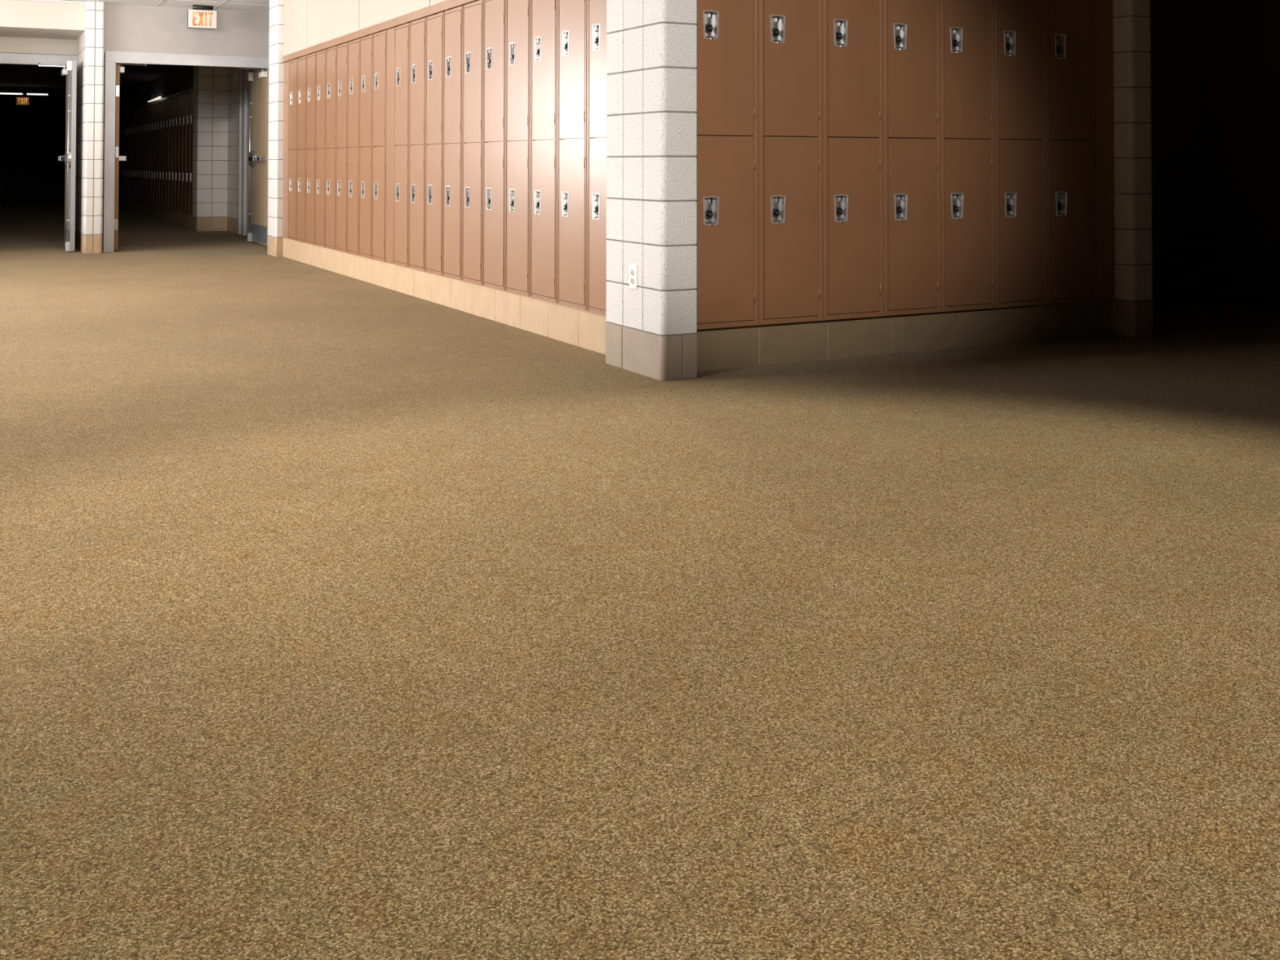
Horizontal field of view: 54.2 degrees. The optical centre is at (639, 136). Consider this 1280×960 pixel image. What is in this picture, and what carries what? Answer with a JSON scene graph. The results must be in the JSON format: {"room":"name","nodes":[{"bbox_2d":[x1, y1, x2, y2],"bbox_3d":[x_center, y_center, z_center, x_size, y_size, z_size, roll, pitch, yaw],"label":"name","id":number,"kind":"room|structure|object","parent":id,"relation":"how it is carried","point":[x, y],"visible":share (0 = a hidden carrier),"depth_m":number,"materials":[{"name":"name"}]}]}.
{"room":"school corridor","nodes":[
{"label":"school corridor","id":0,"kind":"room"},
{"bbox_2d":[0,106,66,199],"bbox_3d":[-18.210,0.406,33.185,7.600,2.500,0.200,1,-1,-28],"label":"wall","id":1,"kind":"structure","parent":0,"point":[33,139],"depth_m":33.97,"materials":[{"name":"grey"}]},
{"bbox_2d":[0,0,84,39],"bbox_3d":[-8.632,-1.336,12.938,5.205,0.315,1.200,1,-1,-28],"label":"wall","id":2,"kind":"structure","parent":0,"point":[18,19],"depth_m":13.49,"materials":[{"name":"beige paint"}]},
{"bbox_2d":[17,0,85,4],"bbox_3d":[-8.351,-1.488,12.416,5.205,0.024,0.090,1,-1,-28],"label":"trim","id":3,"kind":"structure","parent":2,"relation":"attached to","point":[46,1],"depth_m":13.48,"materials":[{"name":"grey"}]},
{"bbox_2d":[75,0,104,253],"bbox_3d":[-6.230,-0.097,14.137,0.192,2.740,1.302,1,-1,-28],"label":"column","id":4,"kind":"structure","parent":0,"point":[91,43],"depth_m":13.58,"materials":[{"name":"grey tile"}]},
{"bbox_2d":[0,62,184,106],"bbox_3d":[-12.738,-1.094,23.280,7.900,0.100,22.880,1,-1,-28],"label":"ceiling","id":5,"kind":"structure","parent":0,"point":[46,78],"depth_m":22.88,"materials":[{"name":"grey"}]},
{"bbox_2d":[16,86,29,105],"bbox_3d":[-12.357,-0.825,25.023,0.230,0.364,0.054,1,-1,-28],"label":"exit sign","id":6,"kind":"object","parent":5,"relation":"hanging from","point":[22,100],"visible":1,"depth_m":25.02,"materials":[{"name":"brown"}]},
{"bbox_2d":[0,3,269,57],"bbox_3d":[-7.667,-0.110,13.541,7.500,2.740,1.300,1,-1,-28],"label":"wall","id":7,"kind":"structure","parent":0,"point":[127,28],"depth_m":14.22,"materials":[{"name":"grey paint"}]},
{"bbox_2d":[0,52,77,212],"bbox_3d":[-7.543,0.154,14.236,2.070,2.240,0.182,1,-1,-28],"label":"door frame","id":8,"kind":"structure","parent":7,"relation":"attached to","point":[5,58],"depth_m":14.46,"materials":[{"name":"grey paint"}]},
{"bbox_2d":[38,60,76,251],"bbox_3d":[-6.580,0.203,14.086,0.354,2.113,1.009,1,-1,-28],"label":"door","id":9,"kind":"structure","parent":7,"relation":"in","point":[69,71],"depth_m":13.73,"materials":[{"name":"grey metal"}]},
{"bbox_2d":[114,62,146,250],"bbox_3d":[-5.911,0.210,14.376,0.354,2.113,1.009,1,-1,-28],"label":"door","id":10,"kind":"structure","parent":7,"relation":"in","point":[119,69],"depth_m":13.87,"materials":[{"name":"brown wood"}]},
{"bbox_2d":[102,50,269,252],"bbox_3d":[-5.047,0.170,14.270,1.985,2.215,0.182,1,-1,-28],"label":"trim","id":11,"kind":"structure","parent":7,"relation":"attached to","point":[111,58],"depth_m":13.78,"materials":[{"name":"grey paint"}]},
{"bbox_2d":[239,66,269,245],"bbox_3d":[-4.692,0.224,14.993,0.354,2.113,1.009,1,-1,-28],"label":"door","id":12,"kind":"structure","parent":7,"relation":"in","point":[258,157],"depth_m":15.05,"materials":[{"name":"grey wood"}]},
{"bbox_2d":[102,65,193,206],"bbox_3d":[-10.742,0.277,26.631,0.305,2.500,18.800,1,-1,-28],"label":"wall","id":13,"kind":"structure","parent":0,"point":[173,82],"depth_m":23.52,"materials":[{"name":"grey"}]},
{"bbox_2d":[122,198,192,227],"bbox_3d":[-8.865,1.352,22.940,0.135,0.201,10.480,1,-1,-28],"label":"baseboard","id":14,"kind":"structure","parent":13,"relation":"attached to","point":[178,217],"depth_m":22.01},
{"bbox_2d":[122,114,124,198],"bbox_3d":[-11.131,0.422,27.346,0.304,1.832,0.381,1,-1,-28],"label":"locker","id":15,"kind":"object","parent":14,"relation":"on","point":[123,171],"visible":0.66,"depth_m":27.27,"materials":[{"name":"metal"}]},
{"bbox_2d":[136,109,139,201],"bbox_3d":[-9.867,0.375,24.979,0.304,1.832,0.381,1,-1,-28],"label":"locker","id":16,"kind":"object","parent":14,"relation":"on","point":[138,113],"visible":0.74,"depth_m":24.92,"materials":[{"name":"metal"}]},
{"bbox_2d":[138,108,142,202],"bbox_3d":[-9.687,0.368,24.641,0.304,1.832,0.381,1,-1,-28],"label":"locker","id":17,"kind":"object","parent":14,"relation":"on","point":[140,110],"visible":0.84,"depth_m":24.58,"materials":[{"name":"metal"}]},
{"bbox_2d":[141,107,144,203],"bbox_3d":[-9.506,0.361,24.303,0.304,1.832,0.381,1,-1,-28],"label":"locker","id":18,"kind":"object","parent":14,"relation":"on","point":[143,109],"visible":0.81,"depth_m":24.24,"materials":[{"name":"metal"}]},
{"bbox_2d":[143,107,146,203],"bbox_3d":[-9.326,0.354,23.965,0.304,1.832,0.381,1,-1,-28],"label":"locker","id":19,"kind":"object","parent":14,"relation":"on","point":[145,108],"visible":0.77,"depth_m":23.90,"materials":[{"name":"metal"}]},
{"bbox_2d":[146,106,149,204],"bbox_3d":[-9.145,0.347,23.626,0.304,1.832,0.381,1,-1,-28],"label":"locker","id":20,"kind":"object","parent":14,"relation":"on","point":[148,108],"visible":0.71,"depth_m":23.56,"materials":[{"name":"metal"}]},
{"bbox_2d":[148,106,151,204],"bbox_3d":[-8.965,0.341,23.288,0.304,1.832,0.381,1,-1,-28],"label":"locker","id":21,"kind":"object","parent":14,"relation":"on","point":[150,107],"visible":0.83,"depth_m":23.23,"materials":[{"name":"metal"}]},
{"bbox_2d":[151,104,155,205],"bbox_3d":[-8.784,0.334,22.950,0.304,1.832,0.381,1,-1,-28],"label":"locker","id":22,"kind":"object","parent":14,"relation":"on","point":[153,106],"visible":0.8,"depth_m":22.89,"materials":[{"name":"metal"}]},
{"bbox_2d":[153,103,157,206],"bbox_3d":[-8.604,0.327,22.612,0.304,1.832,0.381,1,-1,-28],"label":"locker","id":23,"kind":"object","parent":14,"relation":"on","point":[156,105],"visible":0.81,"depth_m":22.54,"materials":[{"name":"metal"}]},
{"bbox_2d":[156,102,159,206],"bbox_3d":[-8.423,0.320,22.274,0.304,1.832,0.381,1,-1,-28],"label":"locker","id":24,"kind":"object","parent":14,"relation":"on","point":[158,104],"visible":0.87,"depth_m":22.21,"materials":[{"name":"metal"}]},
{"bbox_2d":[159,102,163,207],"bbox_3d":[-8.243,0.313,21.936,0.304,1.832,0.381,1,-1,-28],"label":"locker","id":25,"kind":"object","parent":14,"relation":"on","point":[161,104],"visible":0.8,"depth_m":21.86,"materials":[{"name":"metal"}]},
{"bbox_2d":[162,101,166,208],"bbox_3d":[-8.062,0.306,21.597,0.304,1.832,0.381,1,-1,-28],"label":"locker","id":26,"kind":"object","parent":14,"relation":"on","point":[165,102],"visible":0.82,"depth_m":21.53,"materials":[{"name":"metal"}]},
{"bbox_2d":[165,100,168,208],"bbox_3d":[-7.882,0.300,21.259,0.304,1.832,0.381,1,-1,-28],"label":"locker","id":27,"kind":"object","parent":14,"relation":"on","point":[167,101],"visible":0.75,"depth_m":21.19,"materials":[{"name":"metal"}]},
{"bbox_2d":[168,99,172,209],"bbox_3d":[-7.701,0.293,20.921,0.304,1.832,0.381,1,-1,-28],"label":"locker","id":28,"kind":"object","parent":14,"relation":"on","point":[170,100],"visible":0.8,"depth_m":20.85,"materials":[{"name":"metal"}]},
{"bbox_2d":[171,97,175,210],"bbox_3d":[-7.521,0.286,20.583,0.304,1.832,0.381,1,-1,-28],"label":"locker","id":29,"kind":"object","parent":14,"relation":"on","point":[173,184],"visible":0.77,"depth_m":20.51,"materials":[{"name":"metal"}]},
{"bbox_2d":[174,97,179,211],"bbox_3d":[-7.340,0.279,20.245,0.304,1.832,0.381,1,-1,-28],"label":"locker","id":30,"kind":"object","parent":14,"relation":"on","point":[177,100],"visible":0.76,"depth_m":20.17,"materials":[{"name":"metal"}]},
{"bbox_2d":[177,96,182,212],"bbox_3d":[-7.160,0.272,19.906,0.304,1.832,0.381,1,-1,-28],"label":"locker","id":31,"kind":"object","parent":14,"relation":"on","point":[180,113],"visible":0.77,"depth_m":19.84,"materials":[{"name":"metal"}]},
{"bbox_2d":[182,94,186,213],"bbox_3d":[-6.979,0.266,19.568,0.304,1.832,0.381,1,-1,-28],"label":"locker","id":32,"kind":"object","parent":14,"relation":"on","point":[184,145],"visible":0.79,"depth_m":19.50,"materials":[{"name":"metal"}]},
{"bbox_2d":[185,93,190,213],"bbox_3d":[-6.799,0.259,19.230,0.304,1.832,0.381,1,-1,-28],"label":"locker","id":33,"kind":"object","parent":14,"relation":"on","point":[188,97],"visible":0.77,"depth_m":19.16,"materials":[{"name":"metal"}]},
{"bbox_2d":[189,93,193,214],"bbox_3d":[-6.618,0.252,18.892,0.304,1.832,0.381,1,-1,-28],"label":"locker","id":34,"kind":"object","parent":14,"relation":"on","point":[191,160],"visible":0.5,"depth_m":18.86,"materials":[{"name":"metal"}]},
{"bbox_2d":[122,88,193,114],"bbox_3d":[-8.918,-0.619,22.951,0.060,0.064,10.480,1,-1,-28],"label":"trim","id":35,"kind":"structure","parent":13,"relation":"attached to","point":[158,101],"depth_m":22.58,"materials":[{"name":"paint"}]},
{"bbox_2d":[65,0,269,13],"bbox_3d":[-1.931,-1.586,10.511,15.063,0.104,9.500,1,-1,-28],"label":"ceiling","id":36,"kind":"structure","parent":0,"point":[260,6],"depth_m":13.80,"materials":[{"name":"tile"}]},
{"bbox_2d":[186,4,217,29],"bbox_3d":[-4.885,-1.340,13.944,0.307,0.262,0.058,1,-1,-28],"label":"exit sign","id":37,"kind":"object","parent":36,"relation":"hanging from","point":[202,16],"visible":1,"depth_m":13.92,"materials":[{"name":"white plastic"}]},
{"bbox_2d":[191,65,228,231],"bbox_3d":[-6.243,0.081,18.151,0.422,2.550,0.402,1,-1,-28],"label":"column","id":38,"kind":"structure","parent":0,"point":[210,130],"depth_m":17.98,"materials":[{"name":"grey"}]},
{"bbox_2d":[226,66,238,233],"bbox_3d":[-5.664,0.029,17.737,0.212,2.639,0.880,1,-1,-28],"label":"wall","id":39,"kind":"structure","parent":0,"point":[233,92],"depth_m":17.72,"materials":[{"name":"grey"}]},
{"bbox_2d":[267,0,284,257],"bbox_3d":[-3.868,-0.112,13.301,0.092,2.740,0.402,1,-1,-28],"label":"column","id":40,"kind":"structure","parent":0,"point":[276,68],"depth_m":13.15,"materials":[{"name":"grey tile"}]},
{"bbox_2d":[0,198,1279,959],"bbox_3d":[-5.343,1.381,16.906,15.000,0.100,43.000,1,-1,-28],"label":"floor","id":41,"kind":"structure","parent":0,"point":[342,617],"depth_m":2.59,"materials":[{"name":"carpet"}]},
{"bbox_2d":[283,237,607,354],"bbox_3d":[-1.859,1.084,9.686,0.100,0.202,7.828,1,-1,-28],"label":"baseboard","id":42,"kind":"structure","parent":41,"relation":"on","point":[572,326],"depth_m":8.16,"materials":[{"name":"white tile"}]},
{"bbox_2d":[282,61,288,238],"bbox_3d":[-3.671,0.133,13.020,0.034,1.832,0.270,1,-1,-28],"label":"filler panel","id":43,"kind":"object","parent":42,"relation":"on","point":[286,75],"visible":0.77,"depth_m":13.02,"materials":[{"name":"paint"}]},
{"bbox_2d":[288,58,297,240],"bbox_3d":[-3.405,0.129,12.791,0.308,1.832,0.381,1,-1,-28],"label":"locker","id":44,"kind":"object","parent":42,"relation":"on","point":[293,64],"visible":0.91,"depth_m":12.72,"materials":[{"name":"metal"}]},
{"bbox_2d":[296,55,306,242],"bbox_3d":[-3.224,0.122,12.453,0.308,1.832,0.381,1,-1,-28],"label":"locker","id":45,"kind":"object","parent":42,"relation":"on","point":[302,61],"visible":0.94,"depth_m":12.38,"materials":[{"name":"metal"}]},
{"bbox_2d":[305,52,315,244],"bbox_3d":[-3.044,0.115,12.115,0.308,1.832,0.381,1,-1,-28],"label":"locker","id":46,"kind":"object","parent":42,"relation":"on","point":[311,59],"visible":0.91,"depth_m":12.04,"materials":[{"name":"metal"}]},
{"bbox_2d":[315,48,326,247],"bbox_3d":[-2.863,0.108,11.777,0.308,1.832,0.381,1,-1,-28],"label":"locker","id":47,"kind":"object","parent":42,"relation":"on","point":[321,56],"visible":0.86,"depth_m":11.70,"materials":[{"name":"metal"}]},
{"bbox_2d":[324,45,337,249],"bbox_3d":[-2.683,0.102,11.438,0.308,1.832,0.381,1,-1,-28],"label":"locker","id":48,"kind":"object","parent":42,"relation":"on","point":[331,53],"visible":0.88,"depth_m":11.36,"materials":[{"name":"metal"}]},
{"bbox_2d":[335,42,348,253],"bbox_3d":[-2.502,0.095,11.100,0.308,1.832,0.381,1,-1,-28],"label":"locker","id":49,"kind":"object","parent":42,"relation":"on","point":[343,49],"visible":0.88,"depth_m":11.02,"materials":[{"name":"metal"}]},
{"bbox_2d":[346,38,359,255],"bbox_3d":[-2.322,0.088,10.762,0.308,1.832,0.381,1,-1,-28],"label":"locker","id":50,"kind":"object","parent":42,"relation":"on","point":[353,55],"visible":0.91,"depth_m":10.69,"materials":[{"name":"metal"}]},
{"bbox_2d":[359,34,373,258],"bbox_3d":[-2.141,0.081,10.424,0.308,1.832,0.381,1,-1,-28],"label":"locker","id":51,"kind":"object","parent":42,"relation":"on","point":[366,42],"visible":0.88,"depth_m":10.35,"materials":[{"name":"metal"}]},
{"bbox_2d":[371,30,386,262],"bbox_3d":[-1.961,0.074,10.086,0.308,1.832,0.381,1,-1,-28],"label":"locker","id":52,"kind":"object","parent":42,"relation":"on","point":[380,39],"visible":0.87,"depth_m":10.01,"materials":[{"name":"metal"}]},
{"bbox_2d":[386,27,394,263],"bbox_3d":[-1.935,0.068,9.766,0.036,1.832,0.200,1,-1,-28],"label":"filler panel","id":53,"kind":"object","parent":42,"relation":"on","point":[390,33],"visible":0.77,"depth_m":9.76,"materials":[{"name":"paint"}]},
{"bbox_2d":[392,22,409,267],"bbox_3d":[-1.684,0.064,9.568,0.308,1.832,0.381,1,-1,-28],"label":"locker","id":54,"kind":"object","parent":42,"relation":"on","point":[402,33],"visible":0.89,"depth_m":9.49,"materials":[{"name":"metal"}]},
{"bbox_2d":[408,17,426,271],"bbox_3d":[-1.504,0.057,9.229,0.308,1.832,0.381,1,-1,-28],"label":"locker","id":55,"kind":"object","parent":42,"relation":"on","point":[417,119],"visible":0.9,"depth_m":9.15,"materials":[{"name":"metal"}]},
{"bbox_2d":[424,11,444,275],"bbox_3d":[-1.323,0.050,8.891,0.308,1.832,0.381,1,-1,-28],"label":"locker","id":56,"kind":"object","parent":42,"relation":"on","point":[434,23],"visible":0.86,"depth_m":8.81,"materials":[{"name":"metal"}]},
{"bbox_2d":[442,5,462,280],"bbox_3d":[-1.143,0.043,8.553,0.308,1.832,0.381,1,-1,-28],"label":"locker","id":57,"kind":"object","parent":42,"relation":"on","point":[453,18],"visible":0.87,"depth_m":8.47,"materials":[{"name":"metal"}]},
{"bbox_2d":[461,0,484,285],"bbox_3d":[-0.962,0.036,8.215,0.308,1.832,0.381,1,-1,-28],"label":"locker","id":58,"kind":"object","parent":42,"relation":"on","point":[473,12],"visible":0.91,"depth_m":8.13,"materials":[{"name":"metal"}]},
{"bbox_2d":[465,52,471,73],"bbox_3d":[-1.122,-0.487,8.231,0.024,0.140,0.088,1,-1,-28],"label":"handle","id":59,"kind":"object","parent":58,"relation":"on","point":[468,55],"depth_m":8.25,"materials":[{"name":"silver metal"}]},
{"bbox_2d":[482,0,506,291],"bbox_3d":[-0.782,0.030,7.877,0.308,1.832,0.381,1,-1,-28],"label":"locker","id":60,"kind":"object","parent":42,"relation":"on","point":[495,11],"visible":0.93,"depth_m":7.79,"materials":[{"name":"metal"}]},
{"bbox_2d":[486,47,492,69],"bbox_3d":[-0.942,-0.494,7.893,0.024,0.140,0.088,1,-1,-28],"label":"handle","id":61,"kind":"object","parent":60,"relation":"on","point":[489,50],"depth_m":7.92,"materials":[{"name":"silver metal"}]},
{"bbox_2d":[504,0,531,297],"bbox_3d":[-0.601,0.023,7.539,0.308,1.832,0.381,1,-1,-28],"label":"locker","id":62,"kind":"object","parent":42,"relation":"on","point":[517,225],"visible":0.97,"depth_m":7.46,"materials":[{"name":"metal"}]},
{"bbox_2d":[509,188,515,212],"bbox_3d":[-0.762,0.383,7.537,0.024,0.140,0.088,1,-1,-28],"label":"handle","id":63,"kind":"object","parent":62,"relation":"on","point":[512,191],"depth_m":7.56,"materials":[{"name":"silver metal"}]},
{"bbox_2d":[509,42,515,65],"bbox_3d":[-0.761,-0.501,7.555,0.024,0.140,0.088,1,-1,-28],"label":"handle","id":64,"kind":"object","parent":62,"relation":"on","point":[512,45],"depth_m":7.57,"materials":[{"name":"silver metal"}]},
{"bbox_2d":[529,0,558,303],"bbox_3d":[-0.421,0.016,7.200,0.308,1.832,0.381,1,-1,-28],"label":"locker","id":65,"kind":"object","parent":42,"relation":"on","point":[544,13],"visible":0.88,"depth_m":7.12,"materials":[{"name":"metal"}]},
{"bbox_2d":[533,190,540,214],"bbox_3d":[-0.582,0.376,7.198,0.024,0.140,0.088,1,-1,-28],"label":"handle","id":66,"kind":"object","parent":65,"relation":"on","point":[536,193],"depth_m":7.22,"materials":[{"name":"silver metal"}]},
{"bbox_2d":[534,36,541,61],"bbox_3d":[-0.581,-0.508,7.217,0.024,0.140,0.088,1,-1,-28],"label":"handle","id":67,"kind":"object","parent":65,"relation":"on","point":[537,39],"depth_m":7.23,"materials":[{"name":"silver metal"}]},
{"bbox_2d":[556,0,587,311],"bbox_3d":[-0.240,0.009,6.862,0.308,1.832,0.381,1,-1,-28],"label":"locker","id":68,"kind":"object","parent":42,"relation":"on","point":[572,55],"visible":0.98,"depth_m":6.78,"materials":[{"name":"metal"}]},
{"bbox_2d":[561,191,568,217],"bbox_3d":[-0.401,0.369,6.860,0.024,0.140,0.088,1,-1,-28],"label":"handle","id":69,"kind":"object","parent":68,"relation":"on","point":[565,195],"depth_m":6.88,"materials":[{"name":"silver metal"}]},
{"bbox_2d":[562,30,568,56],"bbox_3d":[-0.400,-0.515,6.878,0.024,0.140,0.088,1,-1,-28],"label":"handle","id":70,"kind":"object","parent":68,"relation":"on","point":[565,33],"depth_m":6.89,"materials":[{"name":"silver metal"}]},
{"bbox_2d":[586,0,607,315],"bbox_3d":[-0.060,0.002,6.524,0.308,1.832,0.381,1,-1,-28],"label":"locker","id":71,"kind":"object","parent":42,"relation":"on","point":[597,9],"visible":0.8,"depth_m":6.52,"materials":[{"name":"metal"}]},
{"bbox_2d":[591,192,599,219],"bbox_3d":[-0.221,0.362,6.522,0.024,0.140,0.088,1,-1,-28],"label":"handle","id":72,"kind":"object","parent":71,"relation":"on","point":[595,196],"depth_m":6.54,"materials":[{"name":"silver metal"}]},
{"bbox_2d":[592,23,599,50],"bbox_3d":[-0.220,-0.521,6.540,0.024,0.140,0.088,1,-1,-28],"label":"handle","id":73,"kind":"object","parent":71,"relation":"on","point":[596,27],"depth_m":6.55,"materials":[{"name":"silver metal"}]},
{"bbox_2d":[695,299,1111,371],"bbox_3d":[1.434,1.023,6.584,2.866,0.202,0.100,1,-1,-28],"label":"baseboard","id":74,"kind":"structure","parent":41,"relation":"on","point":[747,346],"depth_m":6.46,"materials":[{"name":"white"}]},
{"bbox_2d":[695,0,759,329],"bbox_3d":[0.339,-0.006,6.102,0.381,1.832,0.308,1,-1,-28],"label":"locker","id":75,"kind":"object","parent":74,"relation":"on","point":[727,67],"visible":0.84,"depth_m":5.97,"materials":[{"name":"metal"}]},
{"bbox_2d":[702,9,719,39],"bbox_3d":[0.334,-0.533,5.952,0.088,0.140,0.024,1,-1,-28],"label":"handle","id":76,"kind":"object","parent":75,"relation":"on","point":[710,17],"depth_m":5.95,"materials":[{"name":"silver metal"}]},
{"bbox_2d":[702,195,719,225],"bbox_3d":[0.333,0.351,5.934,0.088,0.140,0.024,1,-1,-28],"label":"handle","id":77,"kind":"object","parent":75,"relation":"on","point":[711,205],"depth_m":5.94,"materials":[{"name":"silver metal"}]},
{"bbox_2d":[758,0,823,324],"bbox_3d":[0.677,-0.002,6.282,0.381,1.832,0.308,1,-1,-28],"label":"locker","id":78,"kind":"object","parent":74,"relation":"on","point":[790,44],"visible":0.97,"depth_m":6.15,"materials":[{"name":"metal"}]},
{"bbox_2d":[770,14,785,43],"bbox_3d":[0.672,-0.529,6.132,0.088,0.140,0.024,1,-1,-28],"label":"handle","id":79,"kind":"object","parent":78,"relation":"on","point":[777,21],"depth_m":6.14,"materials":[{"name":"silver metal"}]},
{"bbox_2d":[770,195,786,223],"bbox_3d":[0.671,0.355,6.114,0.088,0.140,0.024,1,-1,-28],"label":"handle","id":80,"kind":"object","parent":78,"relation":"on","point":[778,202],"depth_m":6.12,"materials":[{"name":"silver metal"}]},
{"bbox_2d":[822,0,884,320],"bbox_3d":[1.014,0.002,6.462,0.381,1.832,0.308,1,-1,-28],"label":"locker","id":81,"kind":"object","parent":74,"relation":"on","point":[852,30],"visible":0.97,"depth_m":6.33,"materials":[{"name":"metal"}]},
{"bbox_2d":[833,18,848,46],"bbox_3d":[1.009,-0.525,6.312,0.088,0.140,0.024,1,-1,-28],"label":"handle","id":82,"kind":"object","parent":81,"relation":"on","point":[840,25],"depth_m":6.32,"materials":[{"name":"silver metal"}]},
{"bbox_2d":[834,194,848,222],"bbox_3d":[1.008,0.359,6.294,0.088,0.140,0.024,1,-1,-28],"label":"handle","id":83,"kind":"object","parent":81,"relation":"on","point":[841,201],"depth_m":6.30,"materials":[{"name":"silver metal"}]},
{"bbox_2d":[882,0,942,315],"bbox_3d":[1.352,0.006,6.642,0.381,1.832,0.308,1,-1,-28],"label":"locker","id":84,"kind":"object","parent":74,"relation":"on","point":[912,224],"visible":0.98,"depth_m":6.51,"materials":[{"name":"metal"}]},
{"bbox_2d":[893,22,906,49],"bbox_3d":[1.347,-0.521,6.492,0.088,0.140,0.024,1,-1,-28],"label":"handle","id":85,"kind":"object","parent":84,"relation":"on","point":[900,28],"depth_m":6.50,"materials":[{"name":"silver metal"}]},
{"bbox_2d":[893,193,907,220],"bbox_3d":[1.346,0.363,6.474,0.088,0.140,0.024,1,-1,-28],"label":"handle","id":86,"kind":"object","parent":84,"relation":"on","point":[900,200],"depth_m":6.48,"materials":[{"name":"silver metal"}]},
{"bbox_2d":[939,0,995,311],"bbox_3d":[1.689,0.010,6.822,0.381,1.832,0.308,1,-1,-28],"label":"locker","id":87,"kind":"object","parent":74,"relation":"on","point":[967,140],"visible":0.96,"depth_m":6.69,"materials":[{"name":"metal"}]},
{"bbox_2d":[950,26,963,53],"bbox_3d":[1.684,-0.517,6.673,0.088,0.140,0.024,1,-1,-28],"label":"handle","id":88,"kind":"object","parent":87,"relation":"on","point":[956,33],"depth_m":6.68,"materials":[{"name":"silver metal"}]},
{"bbox_2d":[951,192,964,218],"bbox_3d":[1.684,0.367,6.654,0.088,0.140,0.024,1,-1,-28],"label":"handle","id":89,"kind":"object","parent":87,"relation":"on","point":[957,201],"depth_m":6.66,"materials":[{"name":"silver metal"}]},
{"bbox_2d":[994,0,1047,307],"bbox_3d":[2.027,0.014,7.002,0.381,1.832,0.308,1,-1,-28],"label":"locker","id":90,"kind":"object","parent":74,"relation":"on","point":[1020,25],"visible":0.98,"depth_m":6.87,"materials":[{"name":"metal"}]},
{"bbox_2d":[1004,30,1016,56],"bbox_3d":[2.022,-0.513,6.853,0.088,0.140,0.024,1,-1,-28],"label":"handle","id":91,"kind":"object","parent":90,"relation":"on","point":[1010,36],"depth_m":6.86,"materials":[{"name":"silver metal"}]},
{"bbox_2d":[1004,191,1017,217],"bbox_3d":[2.021,0.371,6.834,0.088,0.140,0.024,1,-1,-28],"label":"handle","id":92,"kind":"object","parent":90,"relation":"on","point":[1011,197],"depth_m":6.84,"materials":[{"name":"silver metal"}]},
{"bbox_2d":[1044,0,1096,304],"bbox_3d":[2.365,0.018,7.182,0.381,1.832,0.308,1,-1,-28],"label":"locker","id":93,"kind":"object","parent":74,"relation":"on","point":[1069,24],"visible":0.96,"depth_m":7.05,"materials":[{"name":"metal"}]},
{"bbox_2d":[1054,34,1066,58],"bbox_3d":[2.360,-0.509,7.033,0.088,0.140,0.024,1,-1,-28],"label":"handle","id":94,"kind":"object","parent":93,"relation":"on","point":[1060,39],"depth_m":7.04,"materials":[{"name":"silver metal"}]},
{"bbox_2d":[1055,191,1066,216],"bbox_3d":[2.359,0.375,7.014,0.088,0.140,0.024,1,-1,-28],"label":"handle","id":95,"kind":"object","parent":93,"relation":"on","point":[1060,196],"depth_m":7.02,"materials":[{"name":"silver metal"}]},
{"bbox_2d":[605,0,697,381],"bbox_3d":[0.047,-0.260,5.967,0.184,2.740,0.573,1,-1,-28],"label":"column","id":96,"kind":"structure","parent":0,"point":[651,328],"depth_m":5.75,"materials":[{"name":"grey"}]},
{"bbox_2d":[629,264,636,289],"bbox_3d":[-0.033,0.660,5.897,0.009,0.116,0.072,1,-1,-28],"label":"wall outlet","id":97,"kind":"object","parent":96,"relation":"attached to","point":[633,268],"visible":1,"depth_m":5.89,"materials":[{"name":"white plastic"}]},
{"bbox_2d":[1111,0,1153,337],"bbox_3d":[2.773,-0.229,7.347,0.182,2.740,0.442,1,-1,-28],"label":"column","id":98,"kind":"structure","parent":0,"point":[1131,308],"depth_m":7.15,"materials":[{"name":"grey"}]},
{"bbox_2d":[1149,0,1279,297],"bbox_3d":[5.566,-1.298,4.133,1.930,4.750,10.100,1,-1,-28],"label":"wall","id":99,"kind":"structure","parent":0,"point":[1215,87],"depth_m":8.64,"materials":[{"name":"grey"}]},
{"bbox_2d":[1151,288,1279,312],"bbox_3d":[5.613,1.025,4.026,1.640,0.100,9.950,1,-1,-28],"label":"baseboard","id":100,"kind":"structure","parent":99,"relation":"attached to","point":[1196,297],"depth_m":8.56,"materials":[{"name":"grey"}]},
{"bbox_3d":[-9.477,0.242,24.897,0.295,2.500,23.050,1,-1,-28],"label":"wall","id":101,"kind":"structure","parent":0,"visible":0},
{"bbox_2d":[236,66,262,235],"bbox_3d":[-4.860,0.066,16.125,0.150,2.500,2.720,1,-1,-28],"label":"trim","id":102,"kind":"structure","parent":101,"relation":"attached to","point":[243,82],"depth_m":16.91,"materials":[{"name":"grey paint"}]},
{"bbox_3d":[-1.754,-1.236,9.789,0.302,0.634,7.828,1,-1,-28],"label":"wall","id":103,"kind":"structure","parent":0,"visible":0},
{"bbox_2d":[284,0,445,55],"bbox_3d":[-1.897,-1.238,9.713,0.026,0.634,7.816,1,-1,-28],"label":"wall","id":104,"kind":"structure","parent":103,"relation":"attached to","point":[307,23],"depth_m":11.39,"materials":[{"name":"beige paint"}]},
{"bbox_2d":[282,0,479,62],"bbox_3d":[-1.893,-0.886,9.708,0.056,0.064,7.826,1,-1,-28],"label":"trim","id":105,"kind":"structure","parent":103,"relation":"attached to","point":[446,5],"depth_m":9.92,"materials":[{"name":"paint"}]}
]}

